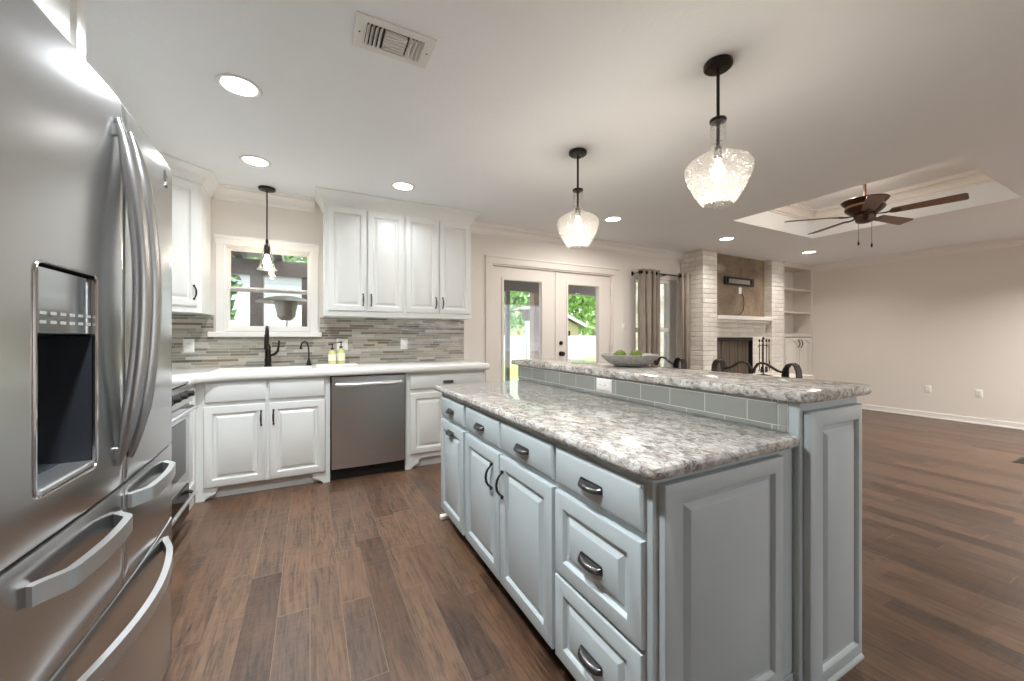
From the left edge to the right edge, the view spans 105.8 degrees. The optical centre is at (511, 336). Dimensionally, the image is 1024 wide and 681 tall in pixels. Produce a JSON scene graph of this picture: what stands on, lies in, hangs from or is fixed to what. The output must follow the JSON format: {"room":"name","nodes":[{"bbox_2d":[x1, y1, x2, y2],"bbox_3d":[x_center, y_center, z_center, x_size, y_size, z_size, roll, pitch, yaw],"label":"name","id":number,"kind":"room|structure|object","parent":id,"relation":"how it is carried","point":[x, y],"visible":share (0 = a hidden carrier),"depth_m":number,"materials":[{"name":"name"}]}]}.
{"room":"kitchen","nodes":[
{"label":"kitchen","id":0,"kind":"room"},
{"bbox_2d":[175,196,679,368],"bbox_3d":[1.096,-0.050,5.389,9.910,2.540,0.140,0,0,-28],"label":"wall","id":1,"kind":"structure","parent":0,"point":[232,218],"depth_m":4.53,"materials":[{"name":"beige paint"}]},
{"bbox_2d":[158,151,218,314],"bbox_3d":[-2.697,-0.755,2.943,0.677,1.127,0.682,0,0,-28],"label":"upper cabinet","id":2,"kind":"object","parent":1,"relation":"attached to","point":[193,186],"visible":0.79,"depth_m":2.99,"materials":[{"name":"white paint"}]},
{"bbox_2d":[183,339,193,352],"bbox_3d":[-2.749,0.075,3.290,0.078,0.115,0.011,0,0,-28],"label":"outlet","id":3,"kind":"object","parent":1,"relation":"attached to","point":[188,344],"visible":1,"depth_m":3.29,"materials":[{"name":"white plastic"}]},
{"bbox_2d":[207,234,321,336],"bbox_3d":[-2.262,-0.448,3.599,0.880,0.895,0.185,0,0,-28],"label":"window","id":4,"kind":"structure","parent":1,"relation":"in","point":[223,287],"depth_m":3.53,"materials":[{"name":"white paint"}]},
{"bbox_2d":[214,184,314,211],"bbox_3d":[-2.235,-1.264,3.525,0.780,0.112,0.082,0,0,-28],"label":"trim","id":5,"kind":"structure","parent":1,"relation":"attached to","point":[222,192],"depth_m":3.52,"materials":[{"name":"white paint"}]},
{"bbox_2d":[172,314,463,368],"bbox_3d":[-1.855,0.037,3.765,2.935,0.454,0.008,0,0,-28],"label":"backsplash","id":6,"kind":"structure","parent":1,"relation":"attached to","point":[370,340],"depth_m":3.81,"materials":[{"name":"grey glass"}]},
{"bbox_2d":[337,339,347,349],"bbox_3d":[-1.686,0.075,3.845,0.100,0.115,0.011,0,0,-28],"label":"outlet","id":7,"kind":"object","parent":1,"relation":"attached to","point":[344,341],"visible":0.62,"depth_m":3.85,"materials":[{"name":"white plastic"}]},
{"bbox_2d":[323,203,403,318],"bbox_3d":[-1.440,-0.755,3.768,0.710,1.126,0.383,0,0,-28],"label":"upper cabinet","id":8,"kind":"object","parent":1,"relation":"attached to","point":[363,249],"visible":0.94,"depth_m":3.62,"materials":[{"name":"white paint"}]},
{"bbox_2d":[315,186,479,223],"bbox_3d":[-1.123,-1.264,3.924,1.564,0.110,0.400,0,0,-28],"label":"trim","id":9,"kind":"structure","parent":8,"relation":"attached to","point":[322,195],"depth_m":3.72,"materials":[{"name":"white paint"}]},
{"bbox_2d":[401,338,407,348],"bbox_3d":[-1.149,0.072,4.125,0.072,0.116,0.011,0,0,-28],"label":"outlet","id":10,"kind":"object","parent":1,"relation":"attached to","point":[404,341],"visible":1,"depth_m":4.12,"materials":[{"name":"white plastic"}]},
{"bbox_2d":[399,214,470,319],"bbox_3d":[-0.812,-0.755,4.096,0.706,1.126,0.383,0,0,-28],"label":"upper cabinet","id":11,"kind":"object","parent":1,"relation":"attached to","point":[437,252],"visible":0.96,"depth_m":3.95,"materials":[{"name":"white paint"}]},
{"bbox_2d":[485,254,618,381],"bbox_3d":[0.569,0.124,5.091,2.070,2.192,0.180,0,0,-28],"label":"door","id":12,"kind":"structure","parent":1,"relation":"in","point":[553,278],"depth_m":5.03,"materials":[{"name":"white paint"}]},
{"bbox_2d":[471,221,684,260],"bbox_3d":[1.067,-1.264,5.249,3.650,0.112,0.082,0,0,-28],"label":"trim","id":13,"kind":"structure","parent":1,"relation":"attached to","point":[476,227],"depth_m":5.08,"materials":[{"name":"white paint"}]},
{"bbox_2d":[621,323,624,330],"bbox_3d":[1.604,-0.146,5.571,0.070,0.110,0.013,0,0,-28],"label":"light switch","id":14,"kind":"object","parent":1,"relation":"attached to","point":[622,324],"visible":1,"depth_m":5.57,"materials":[{"name":"white plastic"}]},
{"bbox_2d":[635,277,676,367],"bbox_3d":[2.180,-0.090,5.915,1.000,1.580,0.170,0,0,-28],"label":"window","id":15,"kind":"structure","parent":1,"relation":"in","point":[668,289],"depth_m":6.05,"materials":[{"name":"glass"}]},
{"bbox_2d":[631,271,680,276],"bbox_3d":[2.223,-0.925,5.790,1.040,0.060,0.189,0,0,-28],"label":"curtain rod","id":16,"kind":"object","parent":1,"relation":"attached to","point":[632,272],"visible":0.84,"depth_m":5.70,"materials":[{"name":"brown metal"}]},
{"bbox_2d":[637,268,659,365],"bbox_3d":[1.995,0.113,5.587,0.408,2.175,0.114,0,0,-28],"label":"curtain","id":17,"kind":"object","parent":16,"relation":"hanging from","point":[648,307],"visible":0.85,"depth_m":5.55,"materials":[{"name":"brown fabric"}]},
{"bbox_2d":[677,273,690,368],"bbox_3d":[2.637,0.113,5.922,0.220,2.175,0.113,0,0,-28],"label":"curtain","id":18,"kind":"object","parent":16,"relation":"hanging from","point":[683,282],"visible":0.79,"depth_m":5.90,"materials":[{"name":"brown fabric"}]},
{"bbox_2d":[86,0,1023,264],"bbox_3d":[2.887,-1.515,1.958,9.910,0.390,7.840,0,0,-28],"label":"ceiling","id":19,"kind":"structure","parent":0,"point":[828,99],"depth_m":2.21,"materials":[{"name":"paint"}]},
{"bbox_2d":[215,73,262,98],"bbox_3d":[-1.433,-1.315,2.035,0.206,0.008,0.206,0,0,-28],"label":"recessed light","id":20,"kind":"object","parent":19,"relation":"in","point":[236,85],"visible":1,"depth_m":2.03,"materials":[{"name":"white plastic"}]},
{"bbox_2d":[239,155,271,167],"bbox_3d":[-1.923,-1.315,2.902,0.206,0.008,0.206,0,0,-28],"label":"recessed light","id":21,"kind":"object","parent":19,"relation":"in","point":[255,161],"visible":1,"depth_m":2.90,"materials":[{"name":"white"}]},
{"bbox_2d":[257,185,276,270],"bbox_3d":[-2.171,-0.957,3.429,0.156,0.726,0.156,0,0,-28],"label":"pendant","id":22,"kind":"object","parent":19,"relation":"hanging from","point":[266,251],"visible":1,"depth_m":3.42,"materials":[{"name":"brown metal"}]},
{"bbox_2d":[352,10,436,68],"bbox_3d":[-0.525,-1.309,1.728,0.332,0.022,0.200,0,0,-28],"label":"ceiling vent","id":23,"kind":"object","parent":19,"relation":"in","point":[371,33],"visible":1,"depth_m":1.71,"materials":[{"name":"white metal"}]},
{"bbox_2d":[391,182,414,190],"bbox_3d":[-0.953,-1.315,3.383,0.206,0.008,0.206,0,0,-28],"label":"recessed light","id":24,"kind":"object","parent":19,"relation":"in","point":[401,186],"visible":1,"depth_m":3.38,"materials":[{"name":"white plastic"}]},
{"bbox_2d":[557,147,597,244],"bbox_3d":[0.469,-0.978,2.755,0.300,0.682,0.300,0,0,-28],"label":"pendant light","id":25,"kind":"object","parent":19,"relation":"hanging from","point":[577,153],"visible":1,"depth_m":2.74,"materials":[{"name":"brown metal"}]},
{"bbox_2d":[604,216,622,221],"bbox_3d":[1.130,-1.315,4.329,0.206,0.008,0.206,0,0,-28],"label":"recessed light","id":26,"kind":"object","parent":19,"relation":"in","point":[613,218],"visible":1,"depth_m":4.33,"materials":[{"name":"white"}]},
{"bbox_2d":[684,54,754,207],"bbox_3d":[0.994,-0.978,1.867,0.300,0.682,0.300,0,0,-28],"label":"pendant light","id":27,"kind":"object","parent":19,"relation":"hanging from","point":[717,65],"visible":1,"depth_m":1.85,"materials":[{"name":"clear glass"}]},
{"bbox_2d":[718,237,734,240],"bbox_3d":[2.883,-1.315,5.197,0.206,0.008,0.206,0,0,-28],"label":"recessed light","id":28,"kind":"object","parent":19,"relation":"in","point":[724,238],"visible":1,"depth_m":5.20,"materials":[{"name":"white"}]},
{"bbox_2d":[801,251,816,253],"bbox_3d":[4.612,-1.315,6.010,0.206,0.008,0.206,0,0,-28],"label":"recessed light","id":29,"kind":"object","parent":19,"relation":"in","point":[805,252],"visible":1,"depth_m":6.02,"materials":[{"name":"white"}]},
{"bbox_2d":[785,184,968,246],"bbox_3d":[3.642,-1.288,3.948,1.324,0.744,1.324,0,0,-28],"label":"ceiling fan","id":30,"kind":"object","parent":19,"relation":"hanging from","point":[864,209],"visible":0.89,"depth_m":3.87,"materials":[{"name":"brown wood"}]},
{"bbox_2d":[769,170,994,222],"bbox_3d":[3.660,-1.596,4.020,1.710,0.129,1.720,0,0,-28],"label":"trim","id":31,"kind":"structure","parent":19,"relation":"attached to","point":[974,177],"depth_m":4.29,"materials":[{"name":"white paint"}]},
{"bbox_2d":[163,409,1023,680],"bbox_3d":[2.887,1.270,1.958,9.910,0.100,7.840,0,0,-28],"label":"floor","id":32,"kind":"structure","parent":0,"point":[358,578],"depth_m":1.92,"materials":[{"name":"brown wood"}]},
{"bbox_2d":[0,0,175,680],"bbox_3d":[-1.375,0.309,0.813,0.975,1.822,0.910,0,0,-28],"label":"refrigerator","id":33,"kind":"object","parent":32,"relation":"on","point":[88,470],"visible":1,"depth_m":0.83,"materials":[{"name":"silver metal"}]},
{"bbox_2d":[169,381,198,536],"bbox_3d":[-2.208,0.742,2.077,0.707,0.957,0.763,0,0,-28],"label":"range","id":34,"kind":"object","parent":32,"relation":"on","point":[182,395],"visible":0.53,"depth_m":2.35,"materials":[{"name":"silver metal"}]},
{"bbox_2d":[172,381,188,388],"bbox_3d":[-2.237,0.296,2.063,0.643,0.016,0.763,0,0,-28],"label":"cooktop","id":35,"kind":"object","parent":34,"relation":"in","point":[175,384],"depth_m":2.42,"materials":[{"name":"silver metal"}]},
{"bbox_2d":[187,384,195,509],"bbox_3d":[-2.649,0.773,2.814,0.628,0.893,0.940,0,0,-28],"label":"base cabinet","id":36,"kind":"object","parent":32,"relation":"on","point":[192,415],"visible":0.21,"depth_m":2.74,"materials":[{"name":"white paint"}]},
{"bbox_2d":[172,360,489,384],"bbox_3d":[-1.617,0.295,3.354,2.973,0.061,0.939,0,0,-28],"label":"countertop","id":37,"kind":"structure","parent":36,"relation":"on","point":[193,375],"depth_m":3.29,"materials":[{"name":"white stone"}]},
{"bbox_2d":[264,325,279,366],"bbox_3d":[-2.164,0.081,3.424,0.117,0.367,0.198,0,0,0],"label":"faucet","id":38,"kind":"object","parent":37,"relation":"on","point":[267,347],"visible":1,"depth_m":3.45,"materials":[{"name":"brown metal"}]},
{"bbox_2d":[299,341,311,364],"bbox_3d":[-1.921,0.149,3.607,0.048,0.231,0.114,0,0,18],"label":"water tap","id":39,"kind":"object","parent":37,"relation":"on","point":[308,360],"visible":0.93,"depth_m":3.63,"materials":[{"name":"brown metal"}]},
{"bbox_2d":[315,363,357,365],"bbox_3d":[-1.654,0.259,3.649,0.355,0.012,0.200,0,0,-28],"label":"tray","id":40,"kind":"object","parent":37,"relation":"on","point":[326,364],"visible":0.96,"depth_m":3.56,"materials":[{"name":"white ceramic"}]},
{"bbox_2d":[328,343,335,363],"bbox_3d":[-1.687,0.157,3.632,0.071,0.192,0.071,0,0,-28],"label":"soap bottle","id":41,"kind":"object","parent":40,"relation":"on","point":[331,354],"visible":0.98,"depth_m":3.60,"materials":[{"name":"yellow plastic"}]},
{"bbox_2d":[337,341,344,363],"bbox_3d":[-1.628,0.147,3.685,0.071,0.211,0.071,0,0,-28],"label":"soap bottle","id":42,"kind":"object","parent":40,"relation":"on","point":[340,352],"visible":1,"depth_m":3.66,"materials":[{"name":"yellow plastic"}]},
{"bbox_2d":[195,376,329,502],"bbox_3d":[-2.053,0.773,3.288,0.898,0.893,0.651,0,0,-28],"label":"base cabinet","id":43,"kind":"object","parent":32,"relation":"on","point":[252,435],"visible":0.98,"depth_m":3.02,"materials":[{"name":"white paint"}]},
{"bbox_2d":[330,373,404,479],"bbox_3d":[-1.367,0.774,3.620,0.618,0.892,0.677,0,0,-28],"label":"dishwasher","id":44,"kind":"object","parent":32,"relation":"on","point":[367,412],"visible":1,"depth_m":3.37,"materials":[{"name":"silver metal"}]},
{"bbox_2d":[404,370,484,469],"bbox_3d":[-0.746,0.773,3.970,0.799,0.893,0.651,0,0,-28],"label":"base cabinet","id":45,"kind":"object","parent":32,"relation":"on","point":[423,415],"visible":0.51,"depth_m":3.62,"materials":[{"name":"white paint"}]},
{"bbox_2d":[440,393,467,534],"bbox_3d":[-0.095,0.789,2.539,0.708,0.861,0.490,0,0,-28],"label":"base cabinet","id":46,"kind":"object","parent":32,"relation":"on","point":[453,411],"visible":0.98,"depth_m":2.33,"materials":[{"name":"blue paint"}]},
{"bbox_2d":[465,404,557,648],"bbox_3d":[0.222,0.789,1.922,0.719,0.861,0.898,0,0,-28],"label":"base cabinet","id":47,"kind":"object","parent":32,"relation":"on","point":[511,484],"visible":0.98,"depth_m":1.63,"materials":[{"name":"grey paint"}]},
{"bbox_2d":[654,356,686,368],"bbox_3d":[0.960,0.683,2.915,0.482,1.076,0.509,0,0,-28],"label":"bar stool","id":48,"kind":"object","parent":32,"relation":"on","point":[677,360],"visible":0.12,"depth_m":2.82,"materials":[{"name":"metal"}]},
{"bbox_2d":[555,442,792,680],"bbox_3d":[0.539,0.789,1.325,0.708,0.861,0.454,0,0,-28],"label":"base cabinet","id":49,"kind":"object","parent":32,"relation":"on","point":[688,576],"visible":0.98,"depth_m":1.12,"materials":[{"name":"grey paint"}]},
{"bbox_2d":[434,380,798,479],"bbox_3d":[0.215,0.342,1.955,0.700,0.034,1.902,0,0,-28],"label":"countertop","id":50,"kind":"structure","parent":49,"relation":"on","point":[649,442],"depth_m":1.37,"materials":[{"name":"stone"}]},
{"bbox_2d":[518,365,863,680],"bbox_3d":[0.693,0.718,2.244,0.427,1.004,1.982,0,0,-28],"label":"bar wall","id":51,"kind":"structure","parent":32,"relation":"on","point":[827,458],"depth_m":1.36,"materials":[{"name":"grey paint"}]},
{"bbox_2d":[596,377,611,392],"bbox_3d":[0.505,0.265,2.136,0.011,0.072,0.125,0,0,-28],"label":"outlet","id":52,"kind":"object","parent":51,"relation":"attached to","point":[602,384],"visible":1,"depth_m":2.13,"materials":[{"name":"white plastic"}]},
{"bbox_2d":[511,358,871,402],"bbox_3d":[0.683,0.198,2.281,0.487,0.036,2.088,0,0,-28],"label":"countertop","id":53,"kind":"structure","parent":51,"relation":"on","point":[799,390],"depth_m":1.62,"materials":[{"name":"stone"}]},
{"bbox_2d":[601,353,658,366],"bbox_3d":[0.719,0.142,2.372,0.344,0.074,0.344,0,0,-28],"label":"bowl","id":54,"kind":"object","parent":53,"relation":"on","point":[627,360],"visible":0.95,"depth_m":2.25,"materials":[{"name":"grey stone"}]},
{"bbox_2d":[614,350,625,354],"bbox_3d":[0.659,0.113,2.357,0.074,0.071,0.074,0,0,-28],"label":"moss ball","id":55,"kind":"object","parent":54,"relation":"in","point":[618,352],"visible":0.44,"depth_m":2.33,"materials":[{"name":"green plant"}]},
{"bbox_2d":[630,350,641,355],"bbox_3d":[0.746,0.113,2.330,0.074,0.071,0.075,0,0,-28],"label":"moss ball","id":56,"kind":"object","parent":54,"relation":"in","point":[634,352],"visible":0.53,"depth_m":2.30,"materials":[{"name":"green plant"}]},
{"bbox_2d":[680,249,813,378],"bbox_3d":[3.814,-0.050,6.232,2.130,2.539,0.879,0,0,-28],"label":"fireplace","id":57,"kind":"object","parent":32,"relation":"on","point":[719,330],"depth_m":6.30,"materials":[{"name":"white brick"}]},
{"bbox_2d":[717,341,747,373],"bbox_3d":[3.542,0.342,6.299,0.990,0.553,0.032,0,0,-28],"label":"fireplace screen","id":58,"kind":"object","parent":57,"relation":"hanging from","point":[733,352],"depth_m":6.35,"materials":[{"name":"black metal"}]},
{"bbox_2d":[756,337,771,375],"bbox_3d":[3.994,0.309,6.143,0.248,0.620,0.239,0,0,13],"label":"fireplace tools","id":59,"kind":"object","parent":57,"relation":"on","point":[761,370],"visible":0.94,"depth_m":6.14,"materials":[{"name":"metal"}]},
{"bbox_2d":[711,359,802,377],"bbox_3d":[1.300,0.683,2.264,0.482,1.076,0.509,0,0,-28],"label":"bar stool","id":60,"kind":"object","parent":32,"relation":"on","point":[785,372],"visible":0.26,"depth_m":2.32,"materials":[{"name":"metal"}]},
{"bbox_2d":[783,261,812,374],"bbox_3d":[5.092,-0.050,7.135,0.968,2.539,0.460,0,0,-28],"label":"bookcase","id":61,"kind":"object","parent":32,"relation":"on","point":[797,277],"visible":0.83,"depth_m":7.21,"materials":[{"name":"beige paint"}]},
{"bbox_2d":[1012,457,1023,463],"bbox_3d":[5.052,1.217,3.807,0.320,0.005,0.105,0,0,-28],"label":"floor vent","id":62,"kind":"object","parent":32,"relation":"in","point":[1021,459],"visible":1,"depth_m":3.81,"materials":[{"name":"brown metal"}]},
{"bbox_2d":[813,245,1023,423],"bbox_3d":[7.226,-0.050,4.223,0.120,2.540,7.600,0,0,-28],"label":"wall","id":63,"kind":"structure","parent":0,"point":[953,324],"depth_m":5.84,"materials":[{"name":"beige paint"}]},
{"bbox_2d":[811,235,1023,271],"bbox_3d":[7.229,-1.264,3.999,0.082,0.112,7.200,0,0,-28],"label":"trim","id":64,"kind":"structure","parent":63,"relation":"attached to","point":[1018,240],"depth_m":5.85,"materials":[{"name":"white paint"}]},
{"bbox_2d":[925,385,930,392],"bbox_3d":[6.300,0.790,5.861,0.011,0.116,0.072,0,0,-28],"label":"outlet","id":65,"kind":"object","parent":63,"relation":"attached to","point":[927,387],"visible":1,"depth_m":5.86,"materials":[{"name":"white plastic"}]},
{"bbox_2d":[862,404,1023,429],"bbox_3d":[7.252,1.177,4.011,0.030,0.085,7.200,0,0,-28],"label":"baseboard","id":66,"kind":"structure","parent":63,"relation":"attached to","point":[1004,424],"depth_m":5.66,"materials":[{"name":"white paint"}]},
{"bbox_2d":[975,389,982,397],"bbox_3d":[6.533,0.790,5.415,0.011,0.116,0.072,0,0,-28],"label":"outlet","id":67,"kind":"object","parent":63,"relation":"attached to","point":[978,392],"visible":1,"depth_m":5.41,"materials":[{"name":"white plastic"}]},
{"label":"outside","id":68,"kind":"structure","parent":0,"visible":0},
{"bbox_2d":[504,358,595,380],"bbox_3d":[0.490,1.420,38.609,31.400,0.100,52.000,0,0,-28],"label":"lawn","id":69,"kind":"structure","parent":68,"point":[513,368],"depth_m":16.31,"materials":[{"name":"green plant"}]},
{"bbox_2d":[504,291,528,334],"bbox_3d":[-1.029,-1.028,19.159,3.337,4.818,3.004,0,0,42],"label":"tree","id":70,"kind":"object","parent":69,"relation":"on","point":[511,293],"visible":0.13,"depth_m":19.15,"materials":[{"name":"green plant"}]},
{"bbox_2d":[504,292,529,335],"bbox_3d":[-0.659,-2.470,25.827,5.548,7.694,5.729,0,0,-28],"label":"tree","id":71,"kind":"object","parent":69,"relation":"on","point":[520,295],"visible":0.06,"depth_m":25.57,"materials":[{"name":"green plant"}]},
{"bbox_2d":[512,306,529,358],"bbox_3d":[0.382,0.285,10.182,0.780,2.170,0.780,0,0,-28],"label":"post","id":72,"kind":"object","parent":69,"relation":"on","point":[525,311],"visible":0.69,"depth_m":10.14,"materials":[{"name":"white metal"}]},
{"bbox_2d":[504,335,595,360],"bbox_3d":[4.678,0.625,25.076,28.500,1.490,0.130,0,0,-28],"label":"fence","id":73,"kind":"object","parent":69,"relation":"on","point":[578,346],"visible":0.11,"depth_m":24.57,"materials":[{"name":"white paint"}]},
{"bbox_2d":[510,294,589,335],"bbox_3d":[0.623,-1.080,33.546,10.150,4.900,7.100,0,0,-28],"label":"house","id":74,"kind":"structure","parent":69,"relation":"on","point":[574,324],"depth_m":32.20,"materials":[{"name":"paint"}]},
{"bbox_2d":[568,295,595,335],"bbox_3d":[7.993,-4.727,44.562,11.592,12.205,10.843,0,0,34],"label":"tree","id":75,"kind":"object","parent":69,"relation":"on","point":[586,304],"visible":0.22,"depth_m":42.37,"materials":[{"name":"green plant"}]},
{"bbox_2d":[584,325,595,335],"bbox_3d":[7.747,-0.214,30.135,4.066,3.205,4.645,0,0,-42],"label":"tree","id":76,"kind":"object","parent":69,"relation":"on","point":[591,330],"visible":0.06,"depth_m":29.95,"materials":[{"name":"green plant"}]},
{"bbox_3d":[-1.453,-0.050,-0.307,0.120,2.540,7.600,0,0,-28],"label":"wall","id":77,"kind":"structure","parent":0,"visible":0},
{"bbox_2d":[33,0,85,59],"bbox_3d":[-1.510,-0.990,0.718,0.724,0.659,0.950,0,0,-28],"label":"upper cabinet","id":78,"kind":"object","parent":77,"relation":"attached to","point":[69,16],"visible":0.28,"depth_m":1.19,"materials":[{"name":"white paint"}]},
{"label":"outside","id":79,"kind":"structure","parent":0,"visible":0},
{"bbox_3d":[-6.023,1.423,33.150,48.000,0.095,55.650,0,0,-28],"label":"floor","id":80,"kind":"structure","parent":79,"visible":0},
{"bbox_2d":[230,275,243,319],"bbox_3d":[-5.949,-0.171,7.470,1.349,3.110,1.333,0,0,-28],"label":"tree","id":81,"kind":"object","parent":80,"relation":"on","point":[233,313],"visible":0.04,"depth_m":7.58,"materials":[{"name":"green plant"}]},
{"bbox_2d":[230,275,301,326],"bbox_3d":[-10.452,-0.455,12.029,11.400,3.650,6.000,0,0,-28],"label":"house","id":82,"kind":"structure","parent":80,"relation":"on","point":[242,302],"depth_m":11.04,"materials":[{"name":"white"}]},
{"bbox_2d":[231,255,306,262],"bbox_3d":[-12.450,-3.252,20.368,8.268,9.255,7.190,0,0,41],"label":"tree","id":83,"kind":"object","parent":80,"relation":"on","point":[297,259],"visible":0.03,"depth_m":18.98,"materials":[{"name":"green plant"}]},
{"bbox_2d":[255,295,306,325],"bbox_3d":[-3.481,0.367,5.966,0.800,2.005,0.800,0,0,-28],"label":"patio heater","id":84,"kind":"object","parent":80,"relation":"on","point":[285,306],"visible":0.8,"depth_m":5.85,"materials":[{"name":"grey metal"}]},
{"bbox_2d":[231,251,595,380],"bbox_3d":[-1.021,-0.110,6.495,11.000,2.960,3.740,0,0,-28],"label":"patio cover","id":85,"kind":"object","parent":80,"relation":"on","point":[240,265],"visible":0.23,"depth_m":6.56,"materials":[{"name":"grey wood"}]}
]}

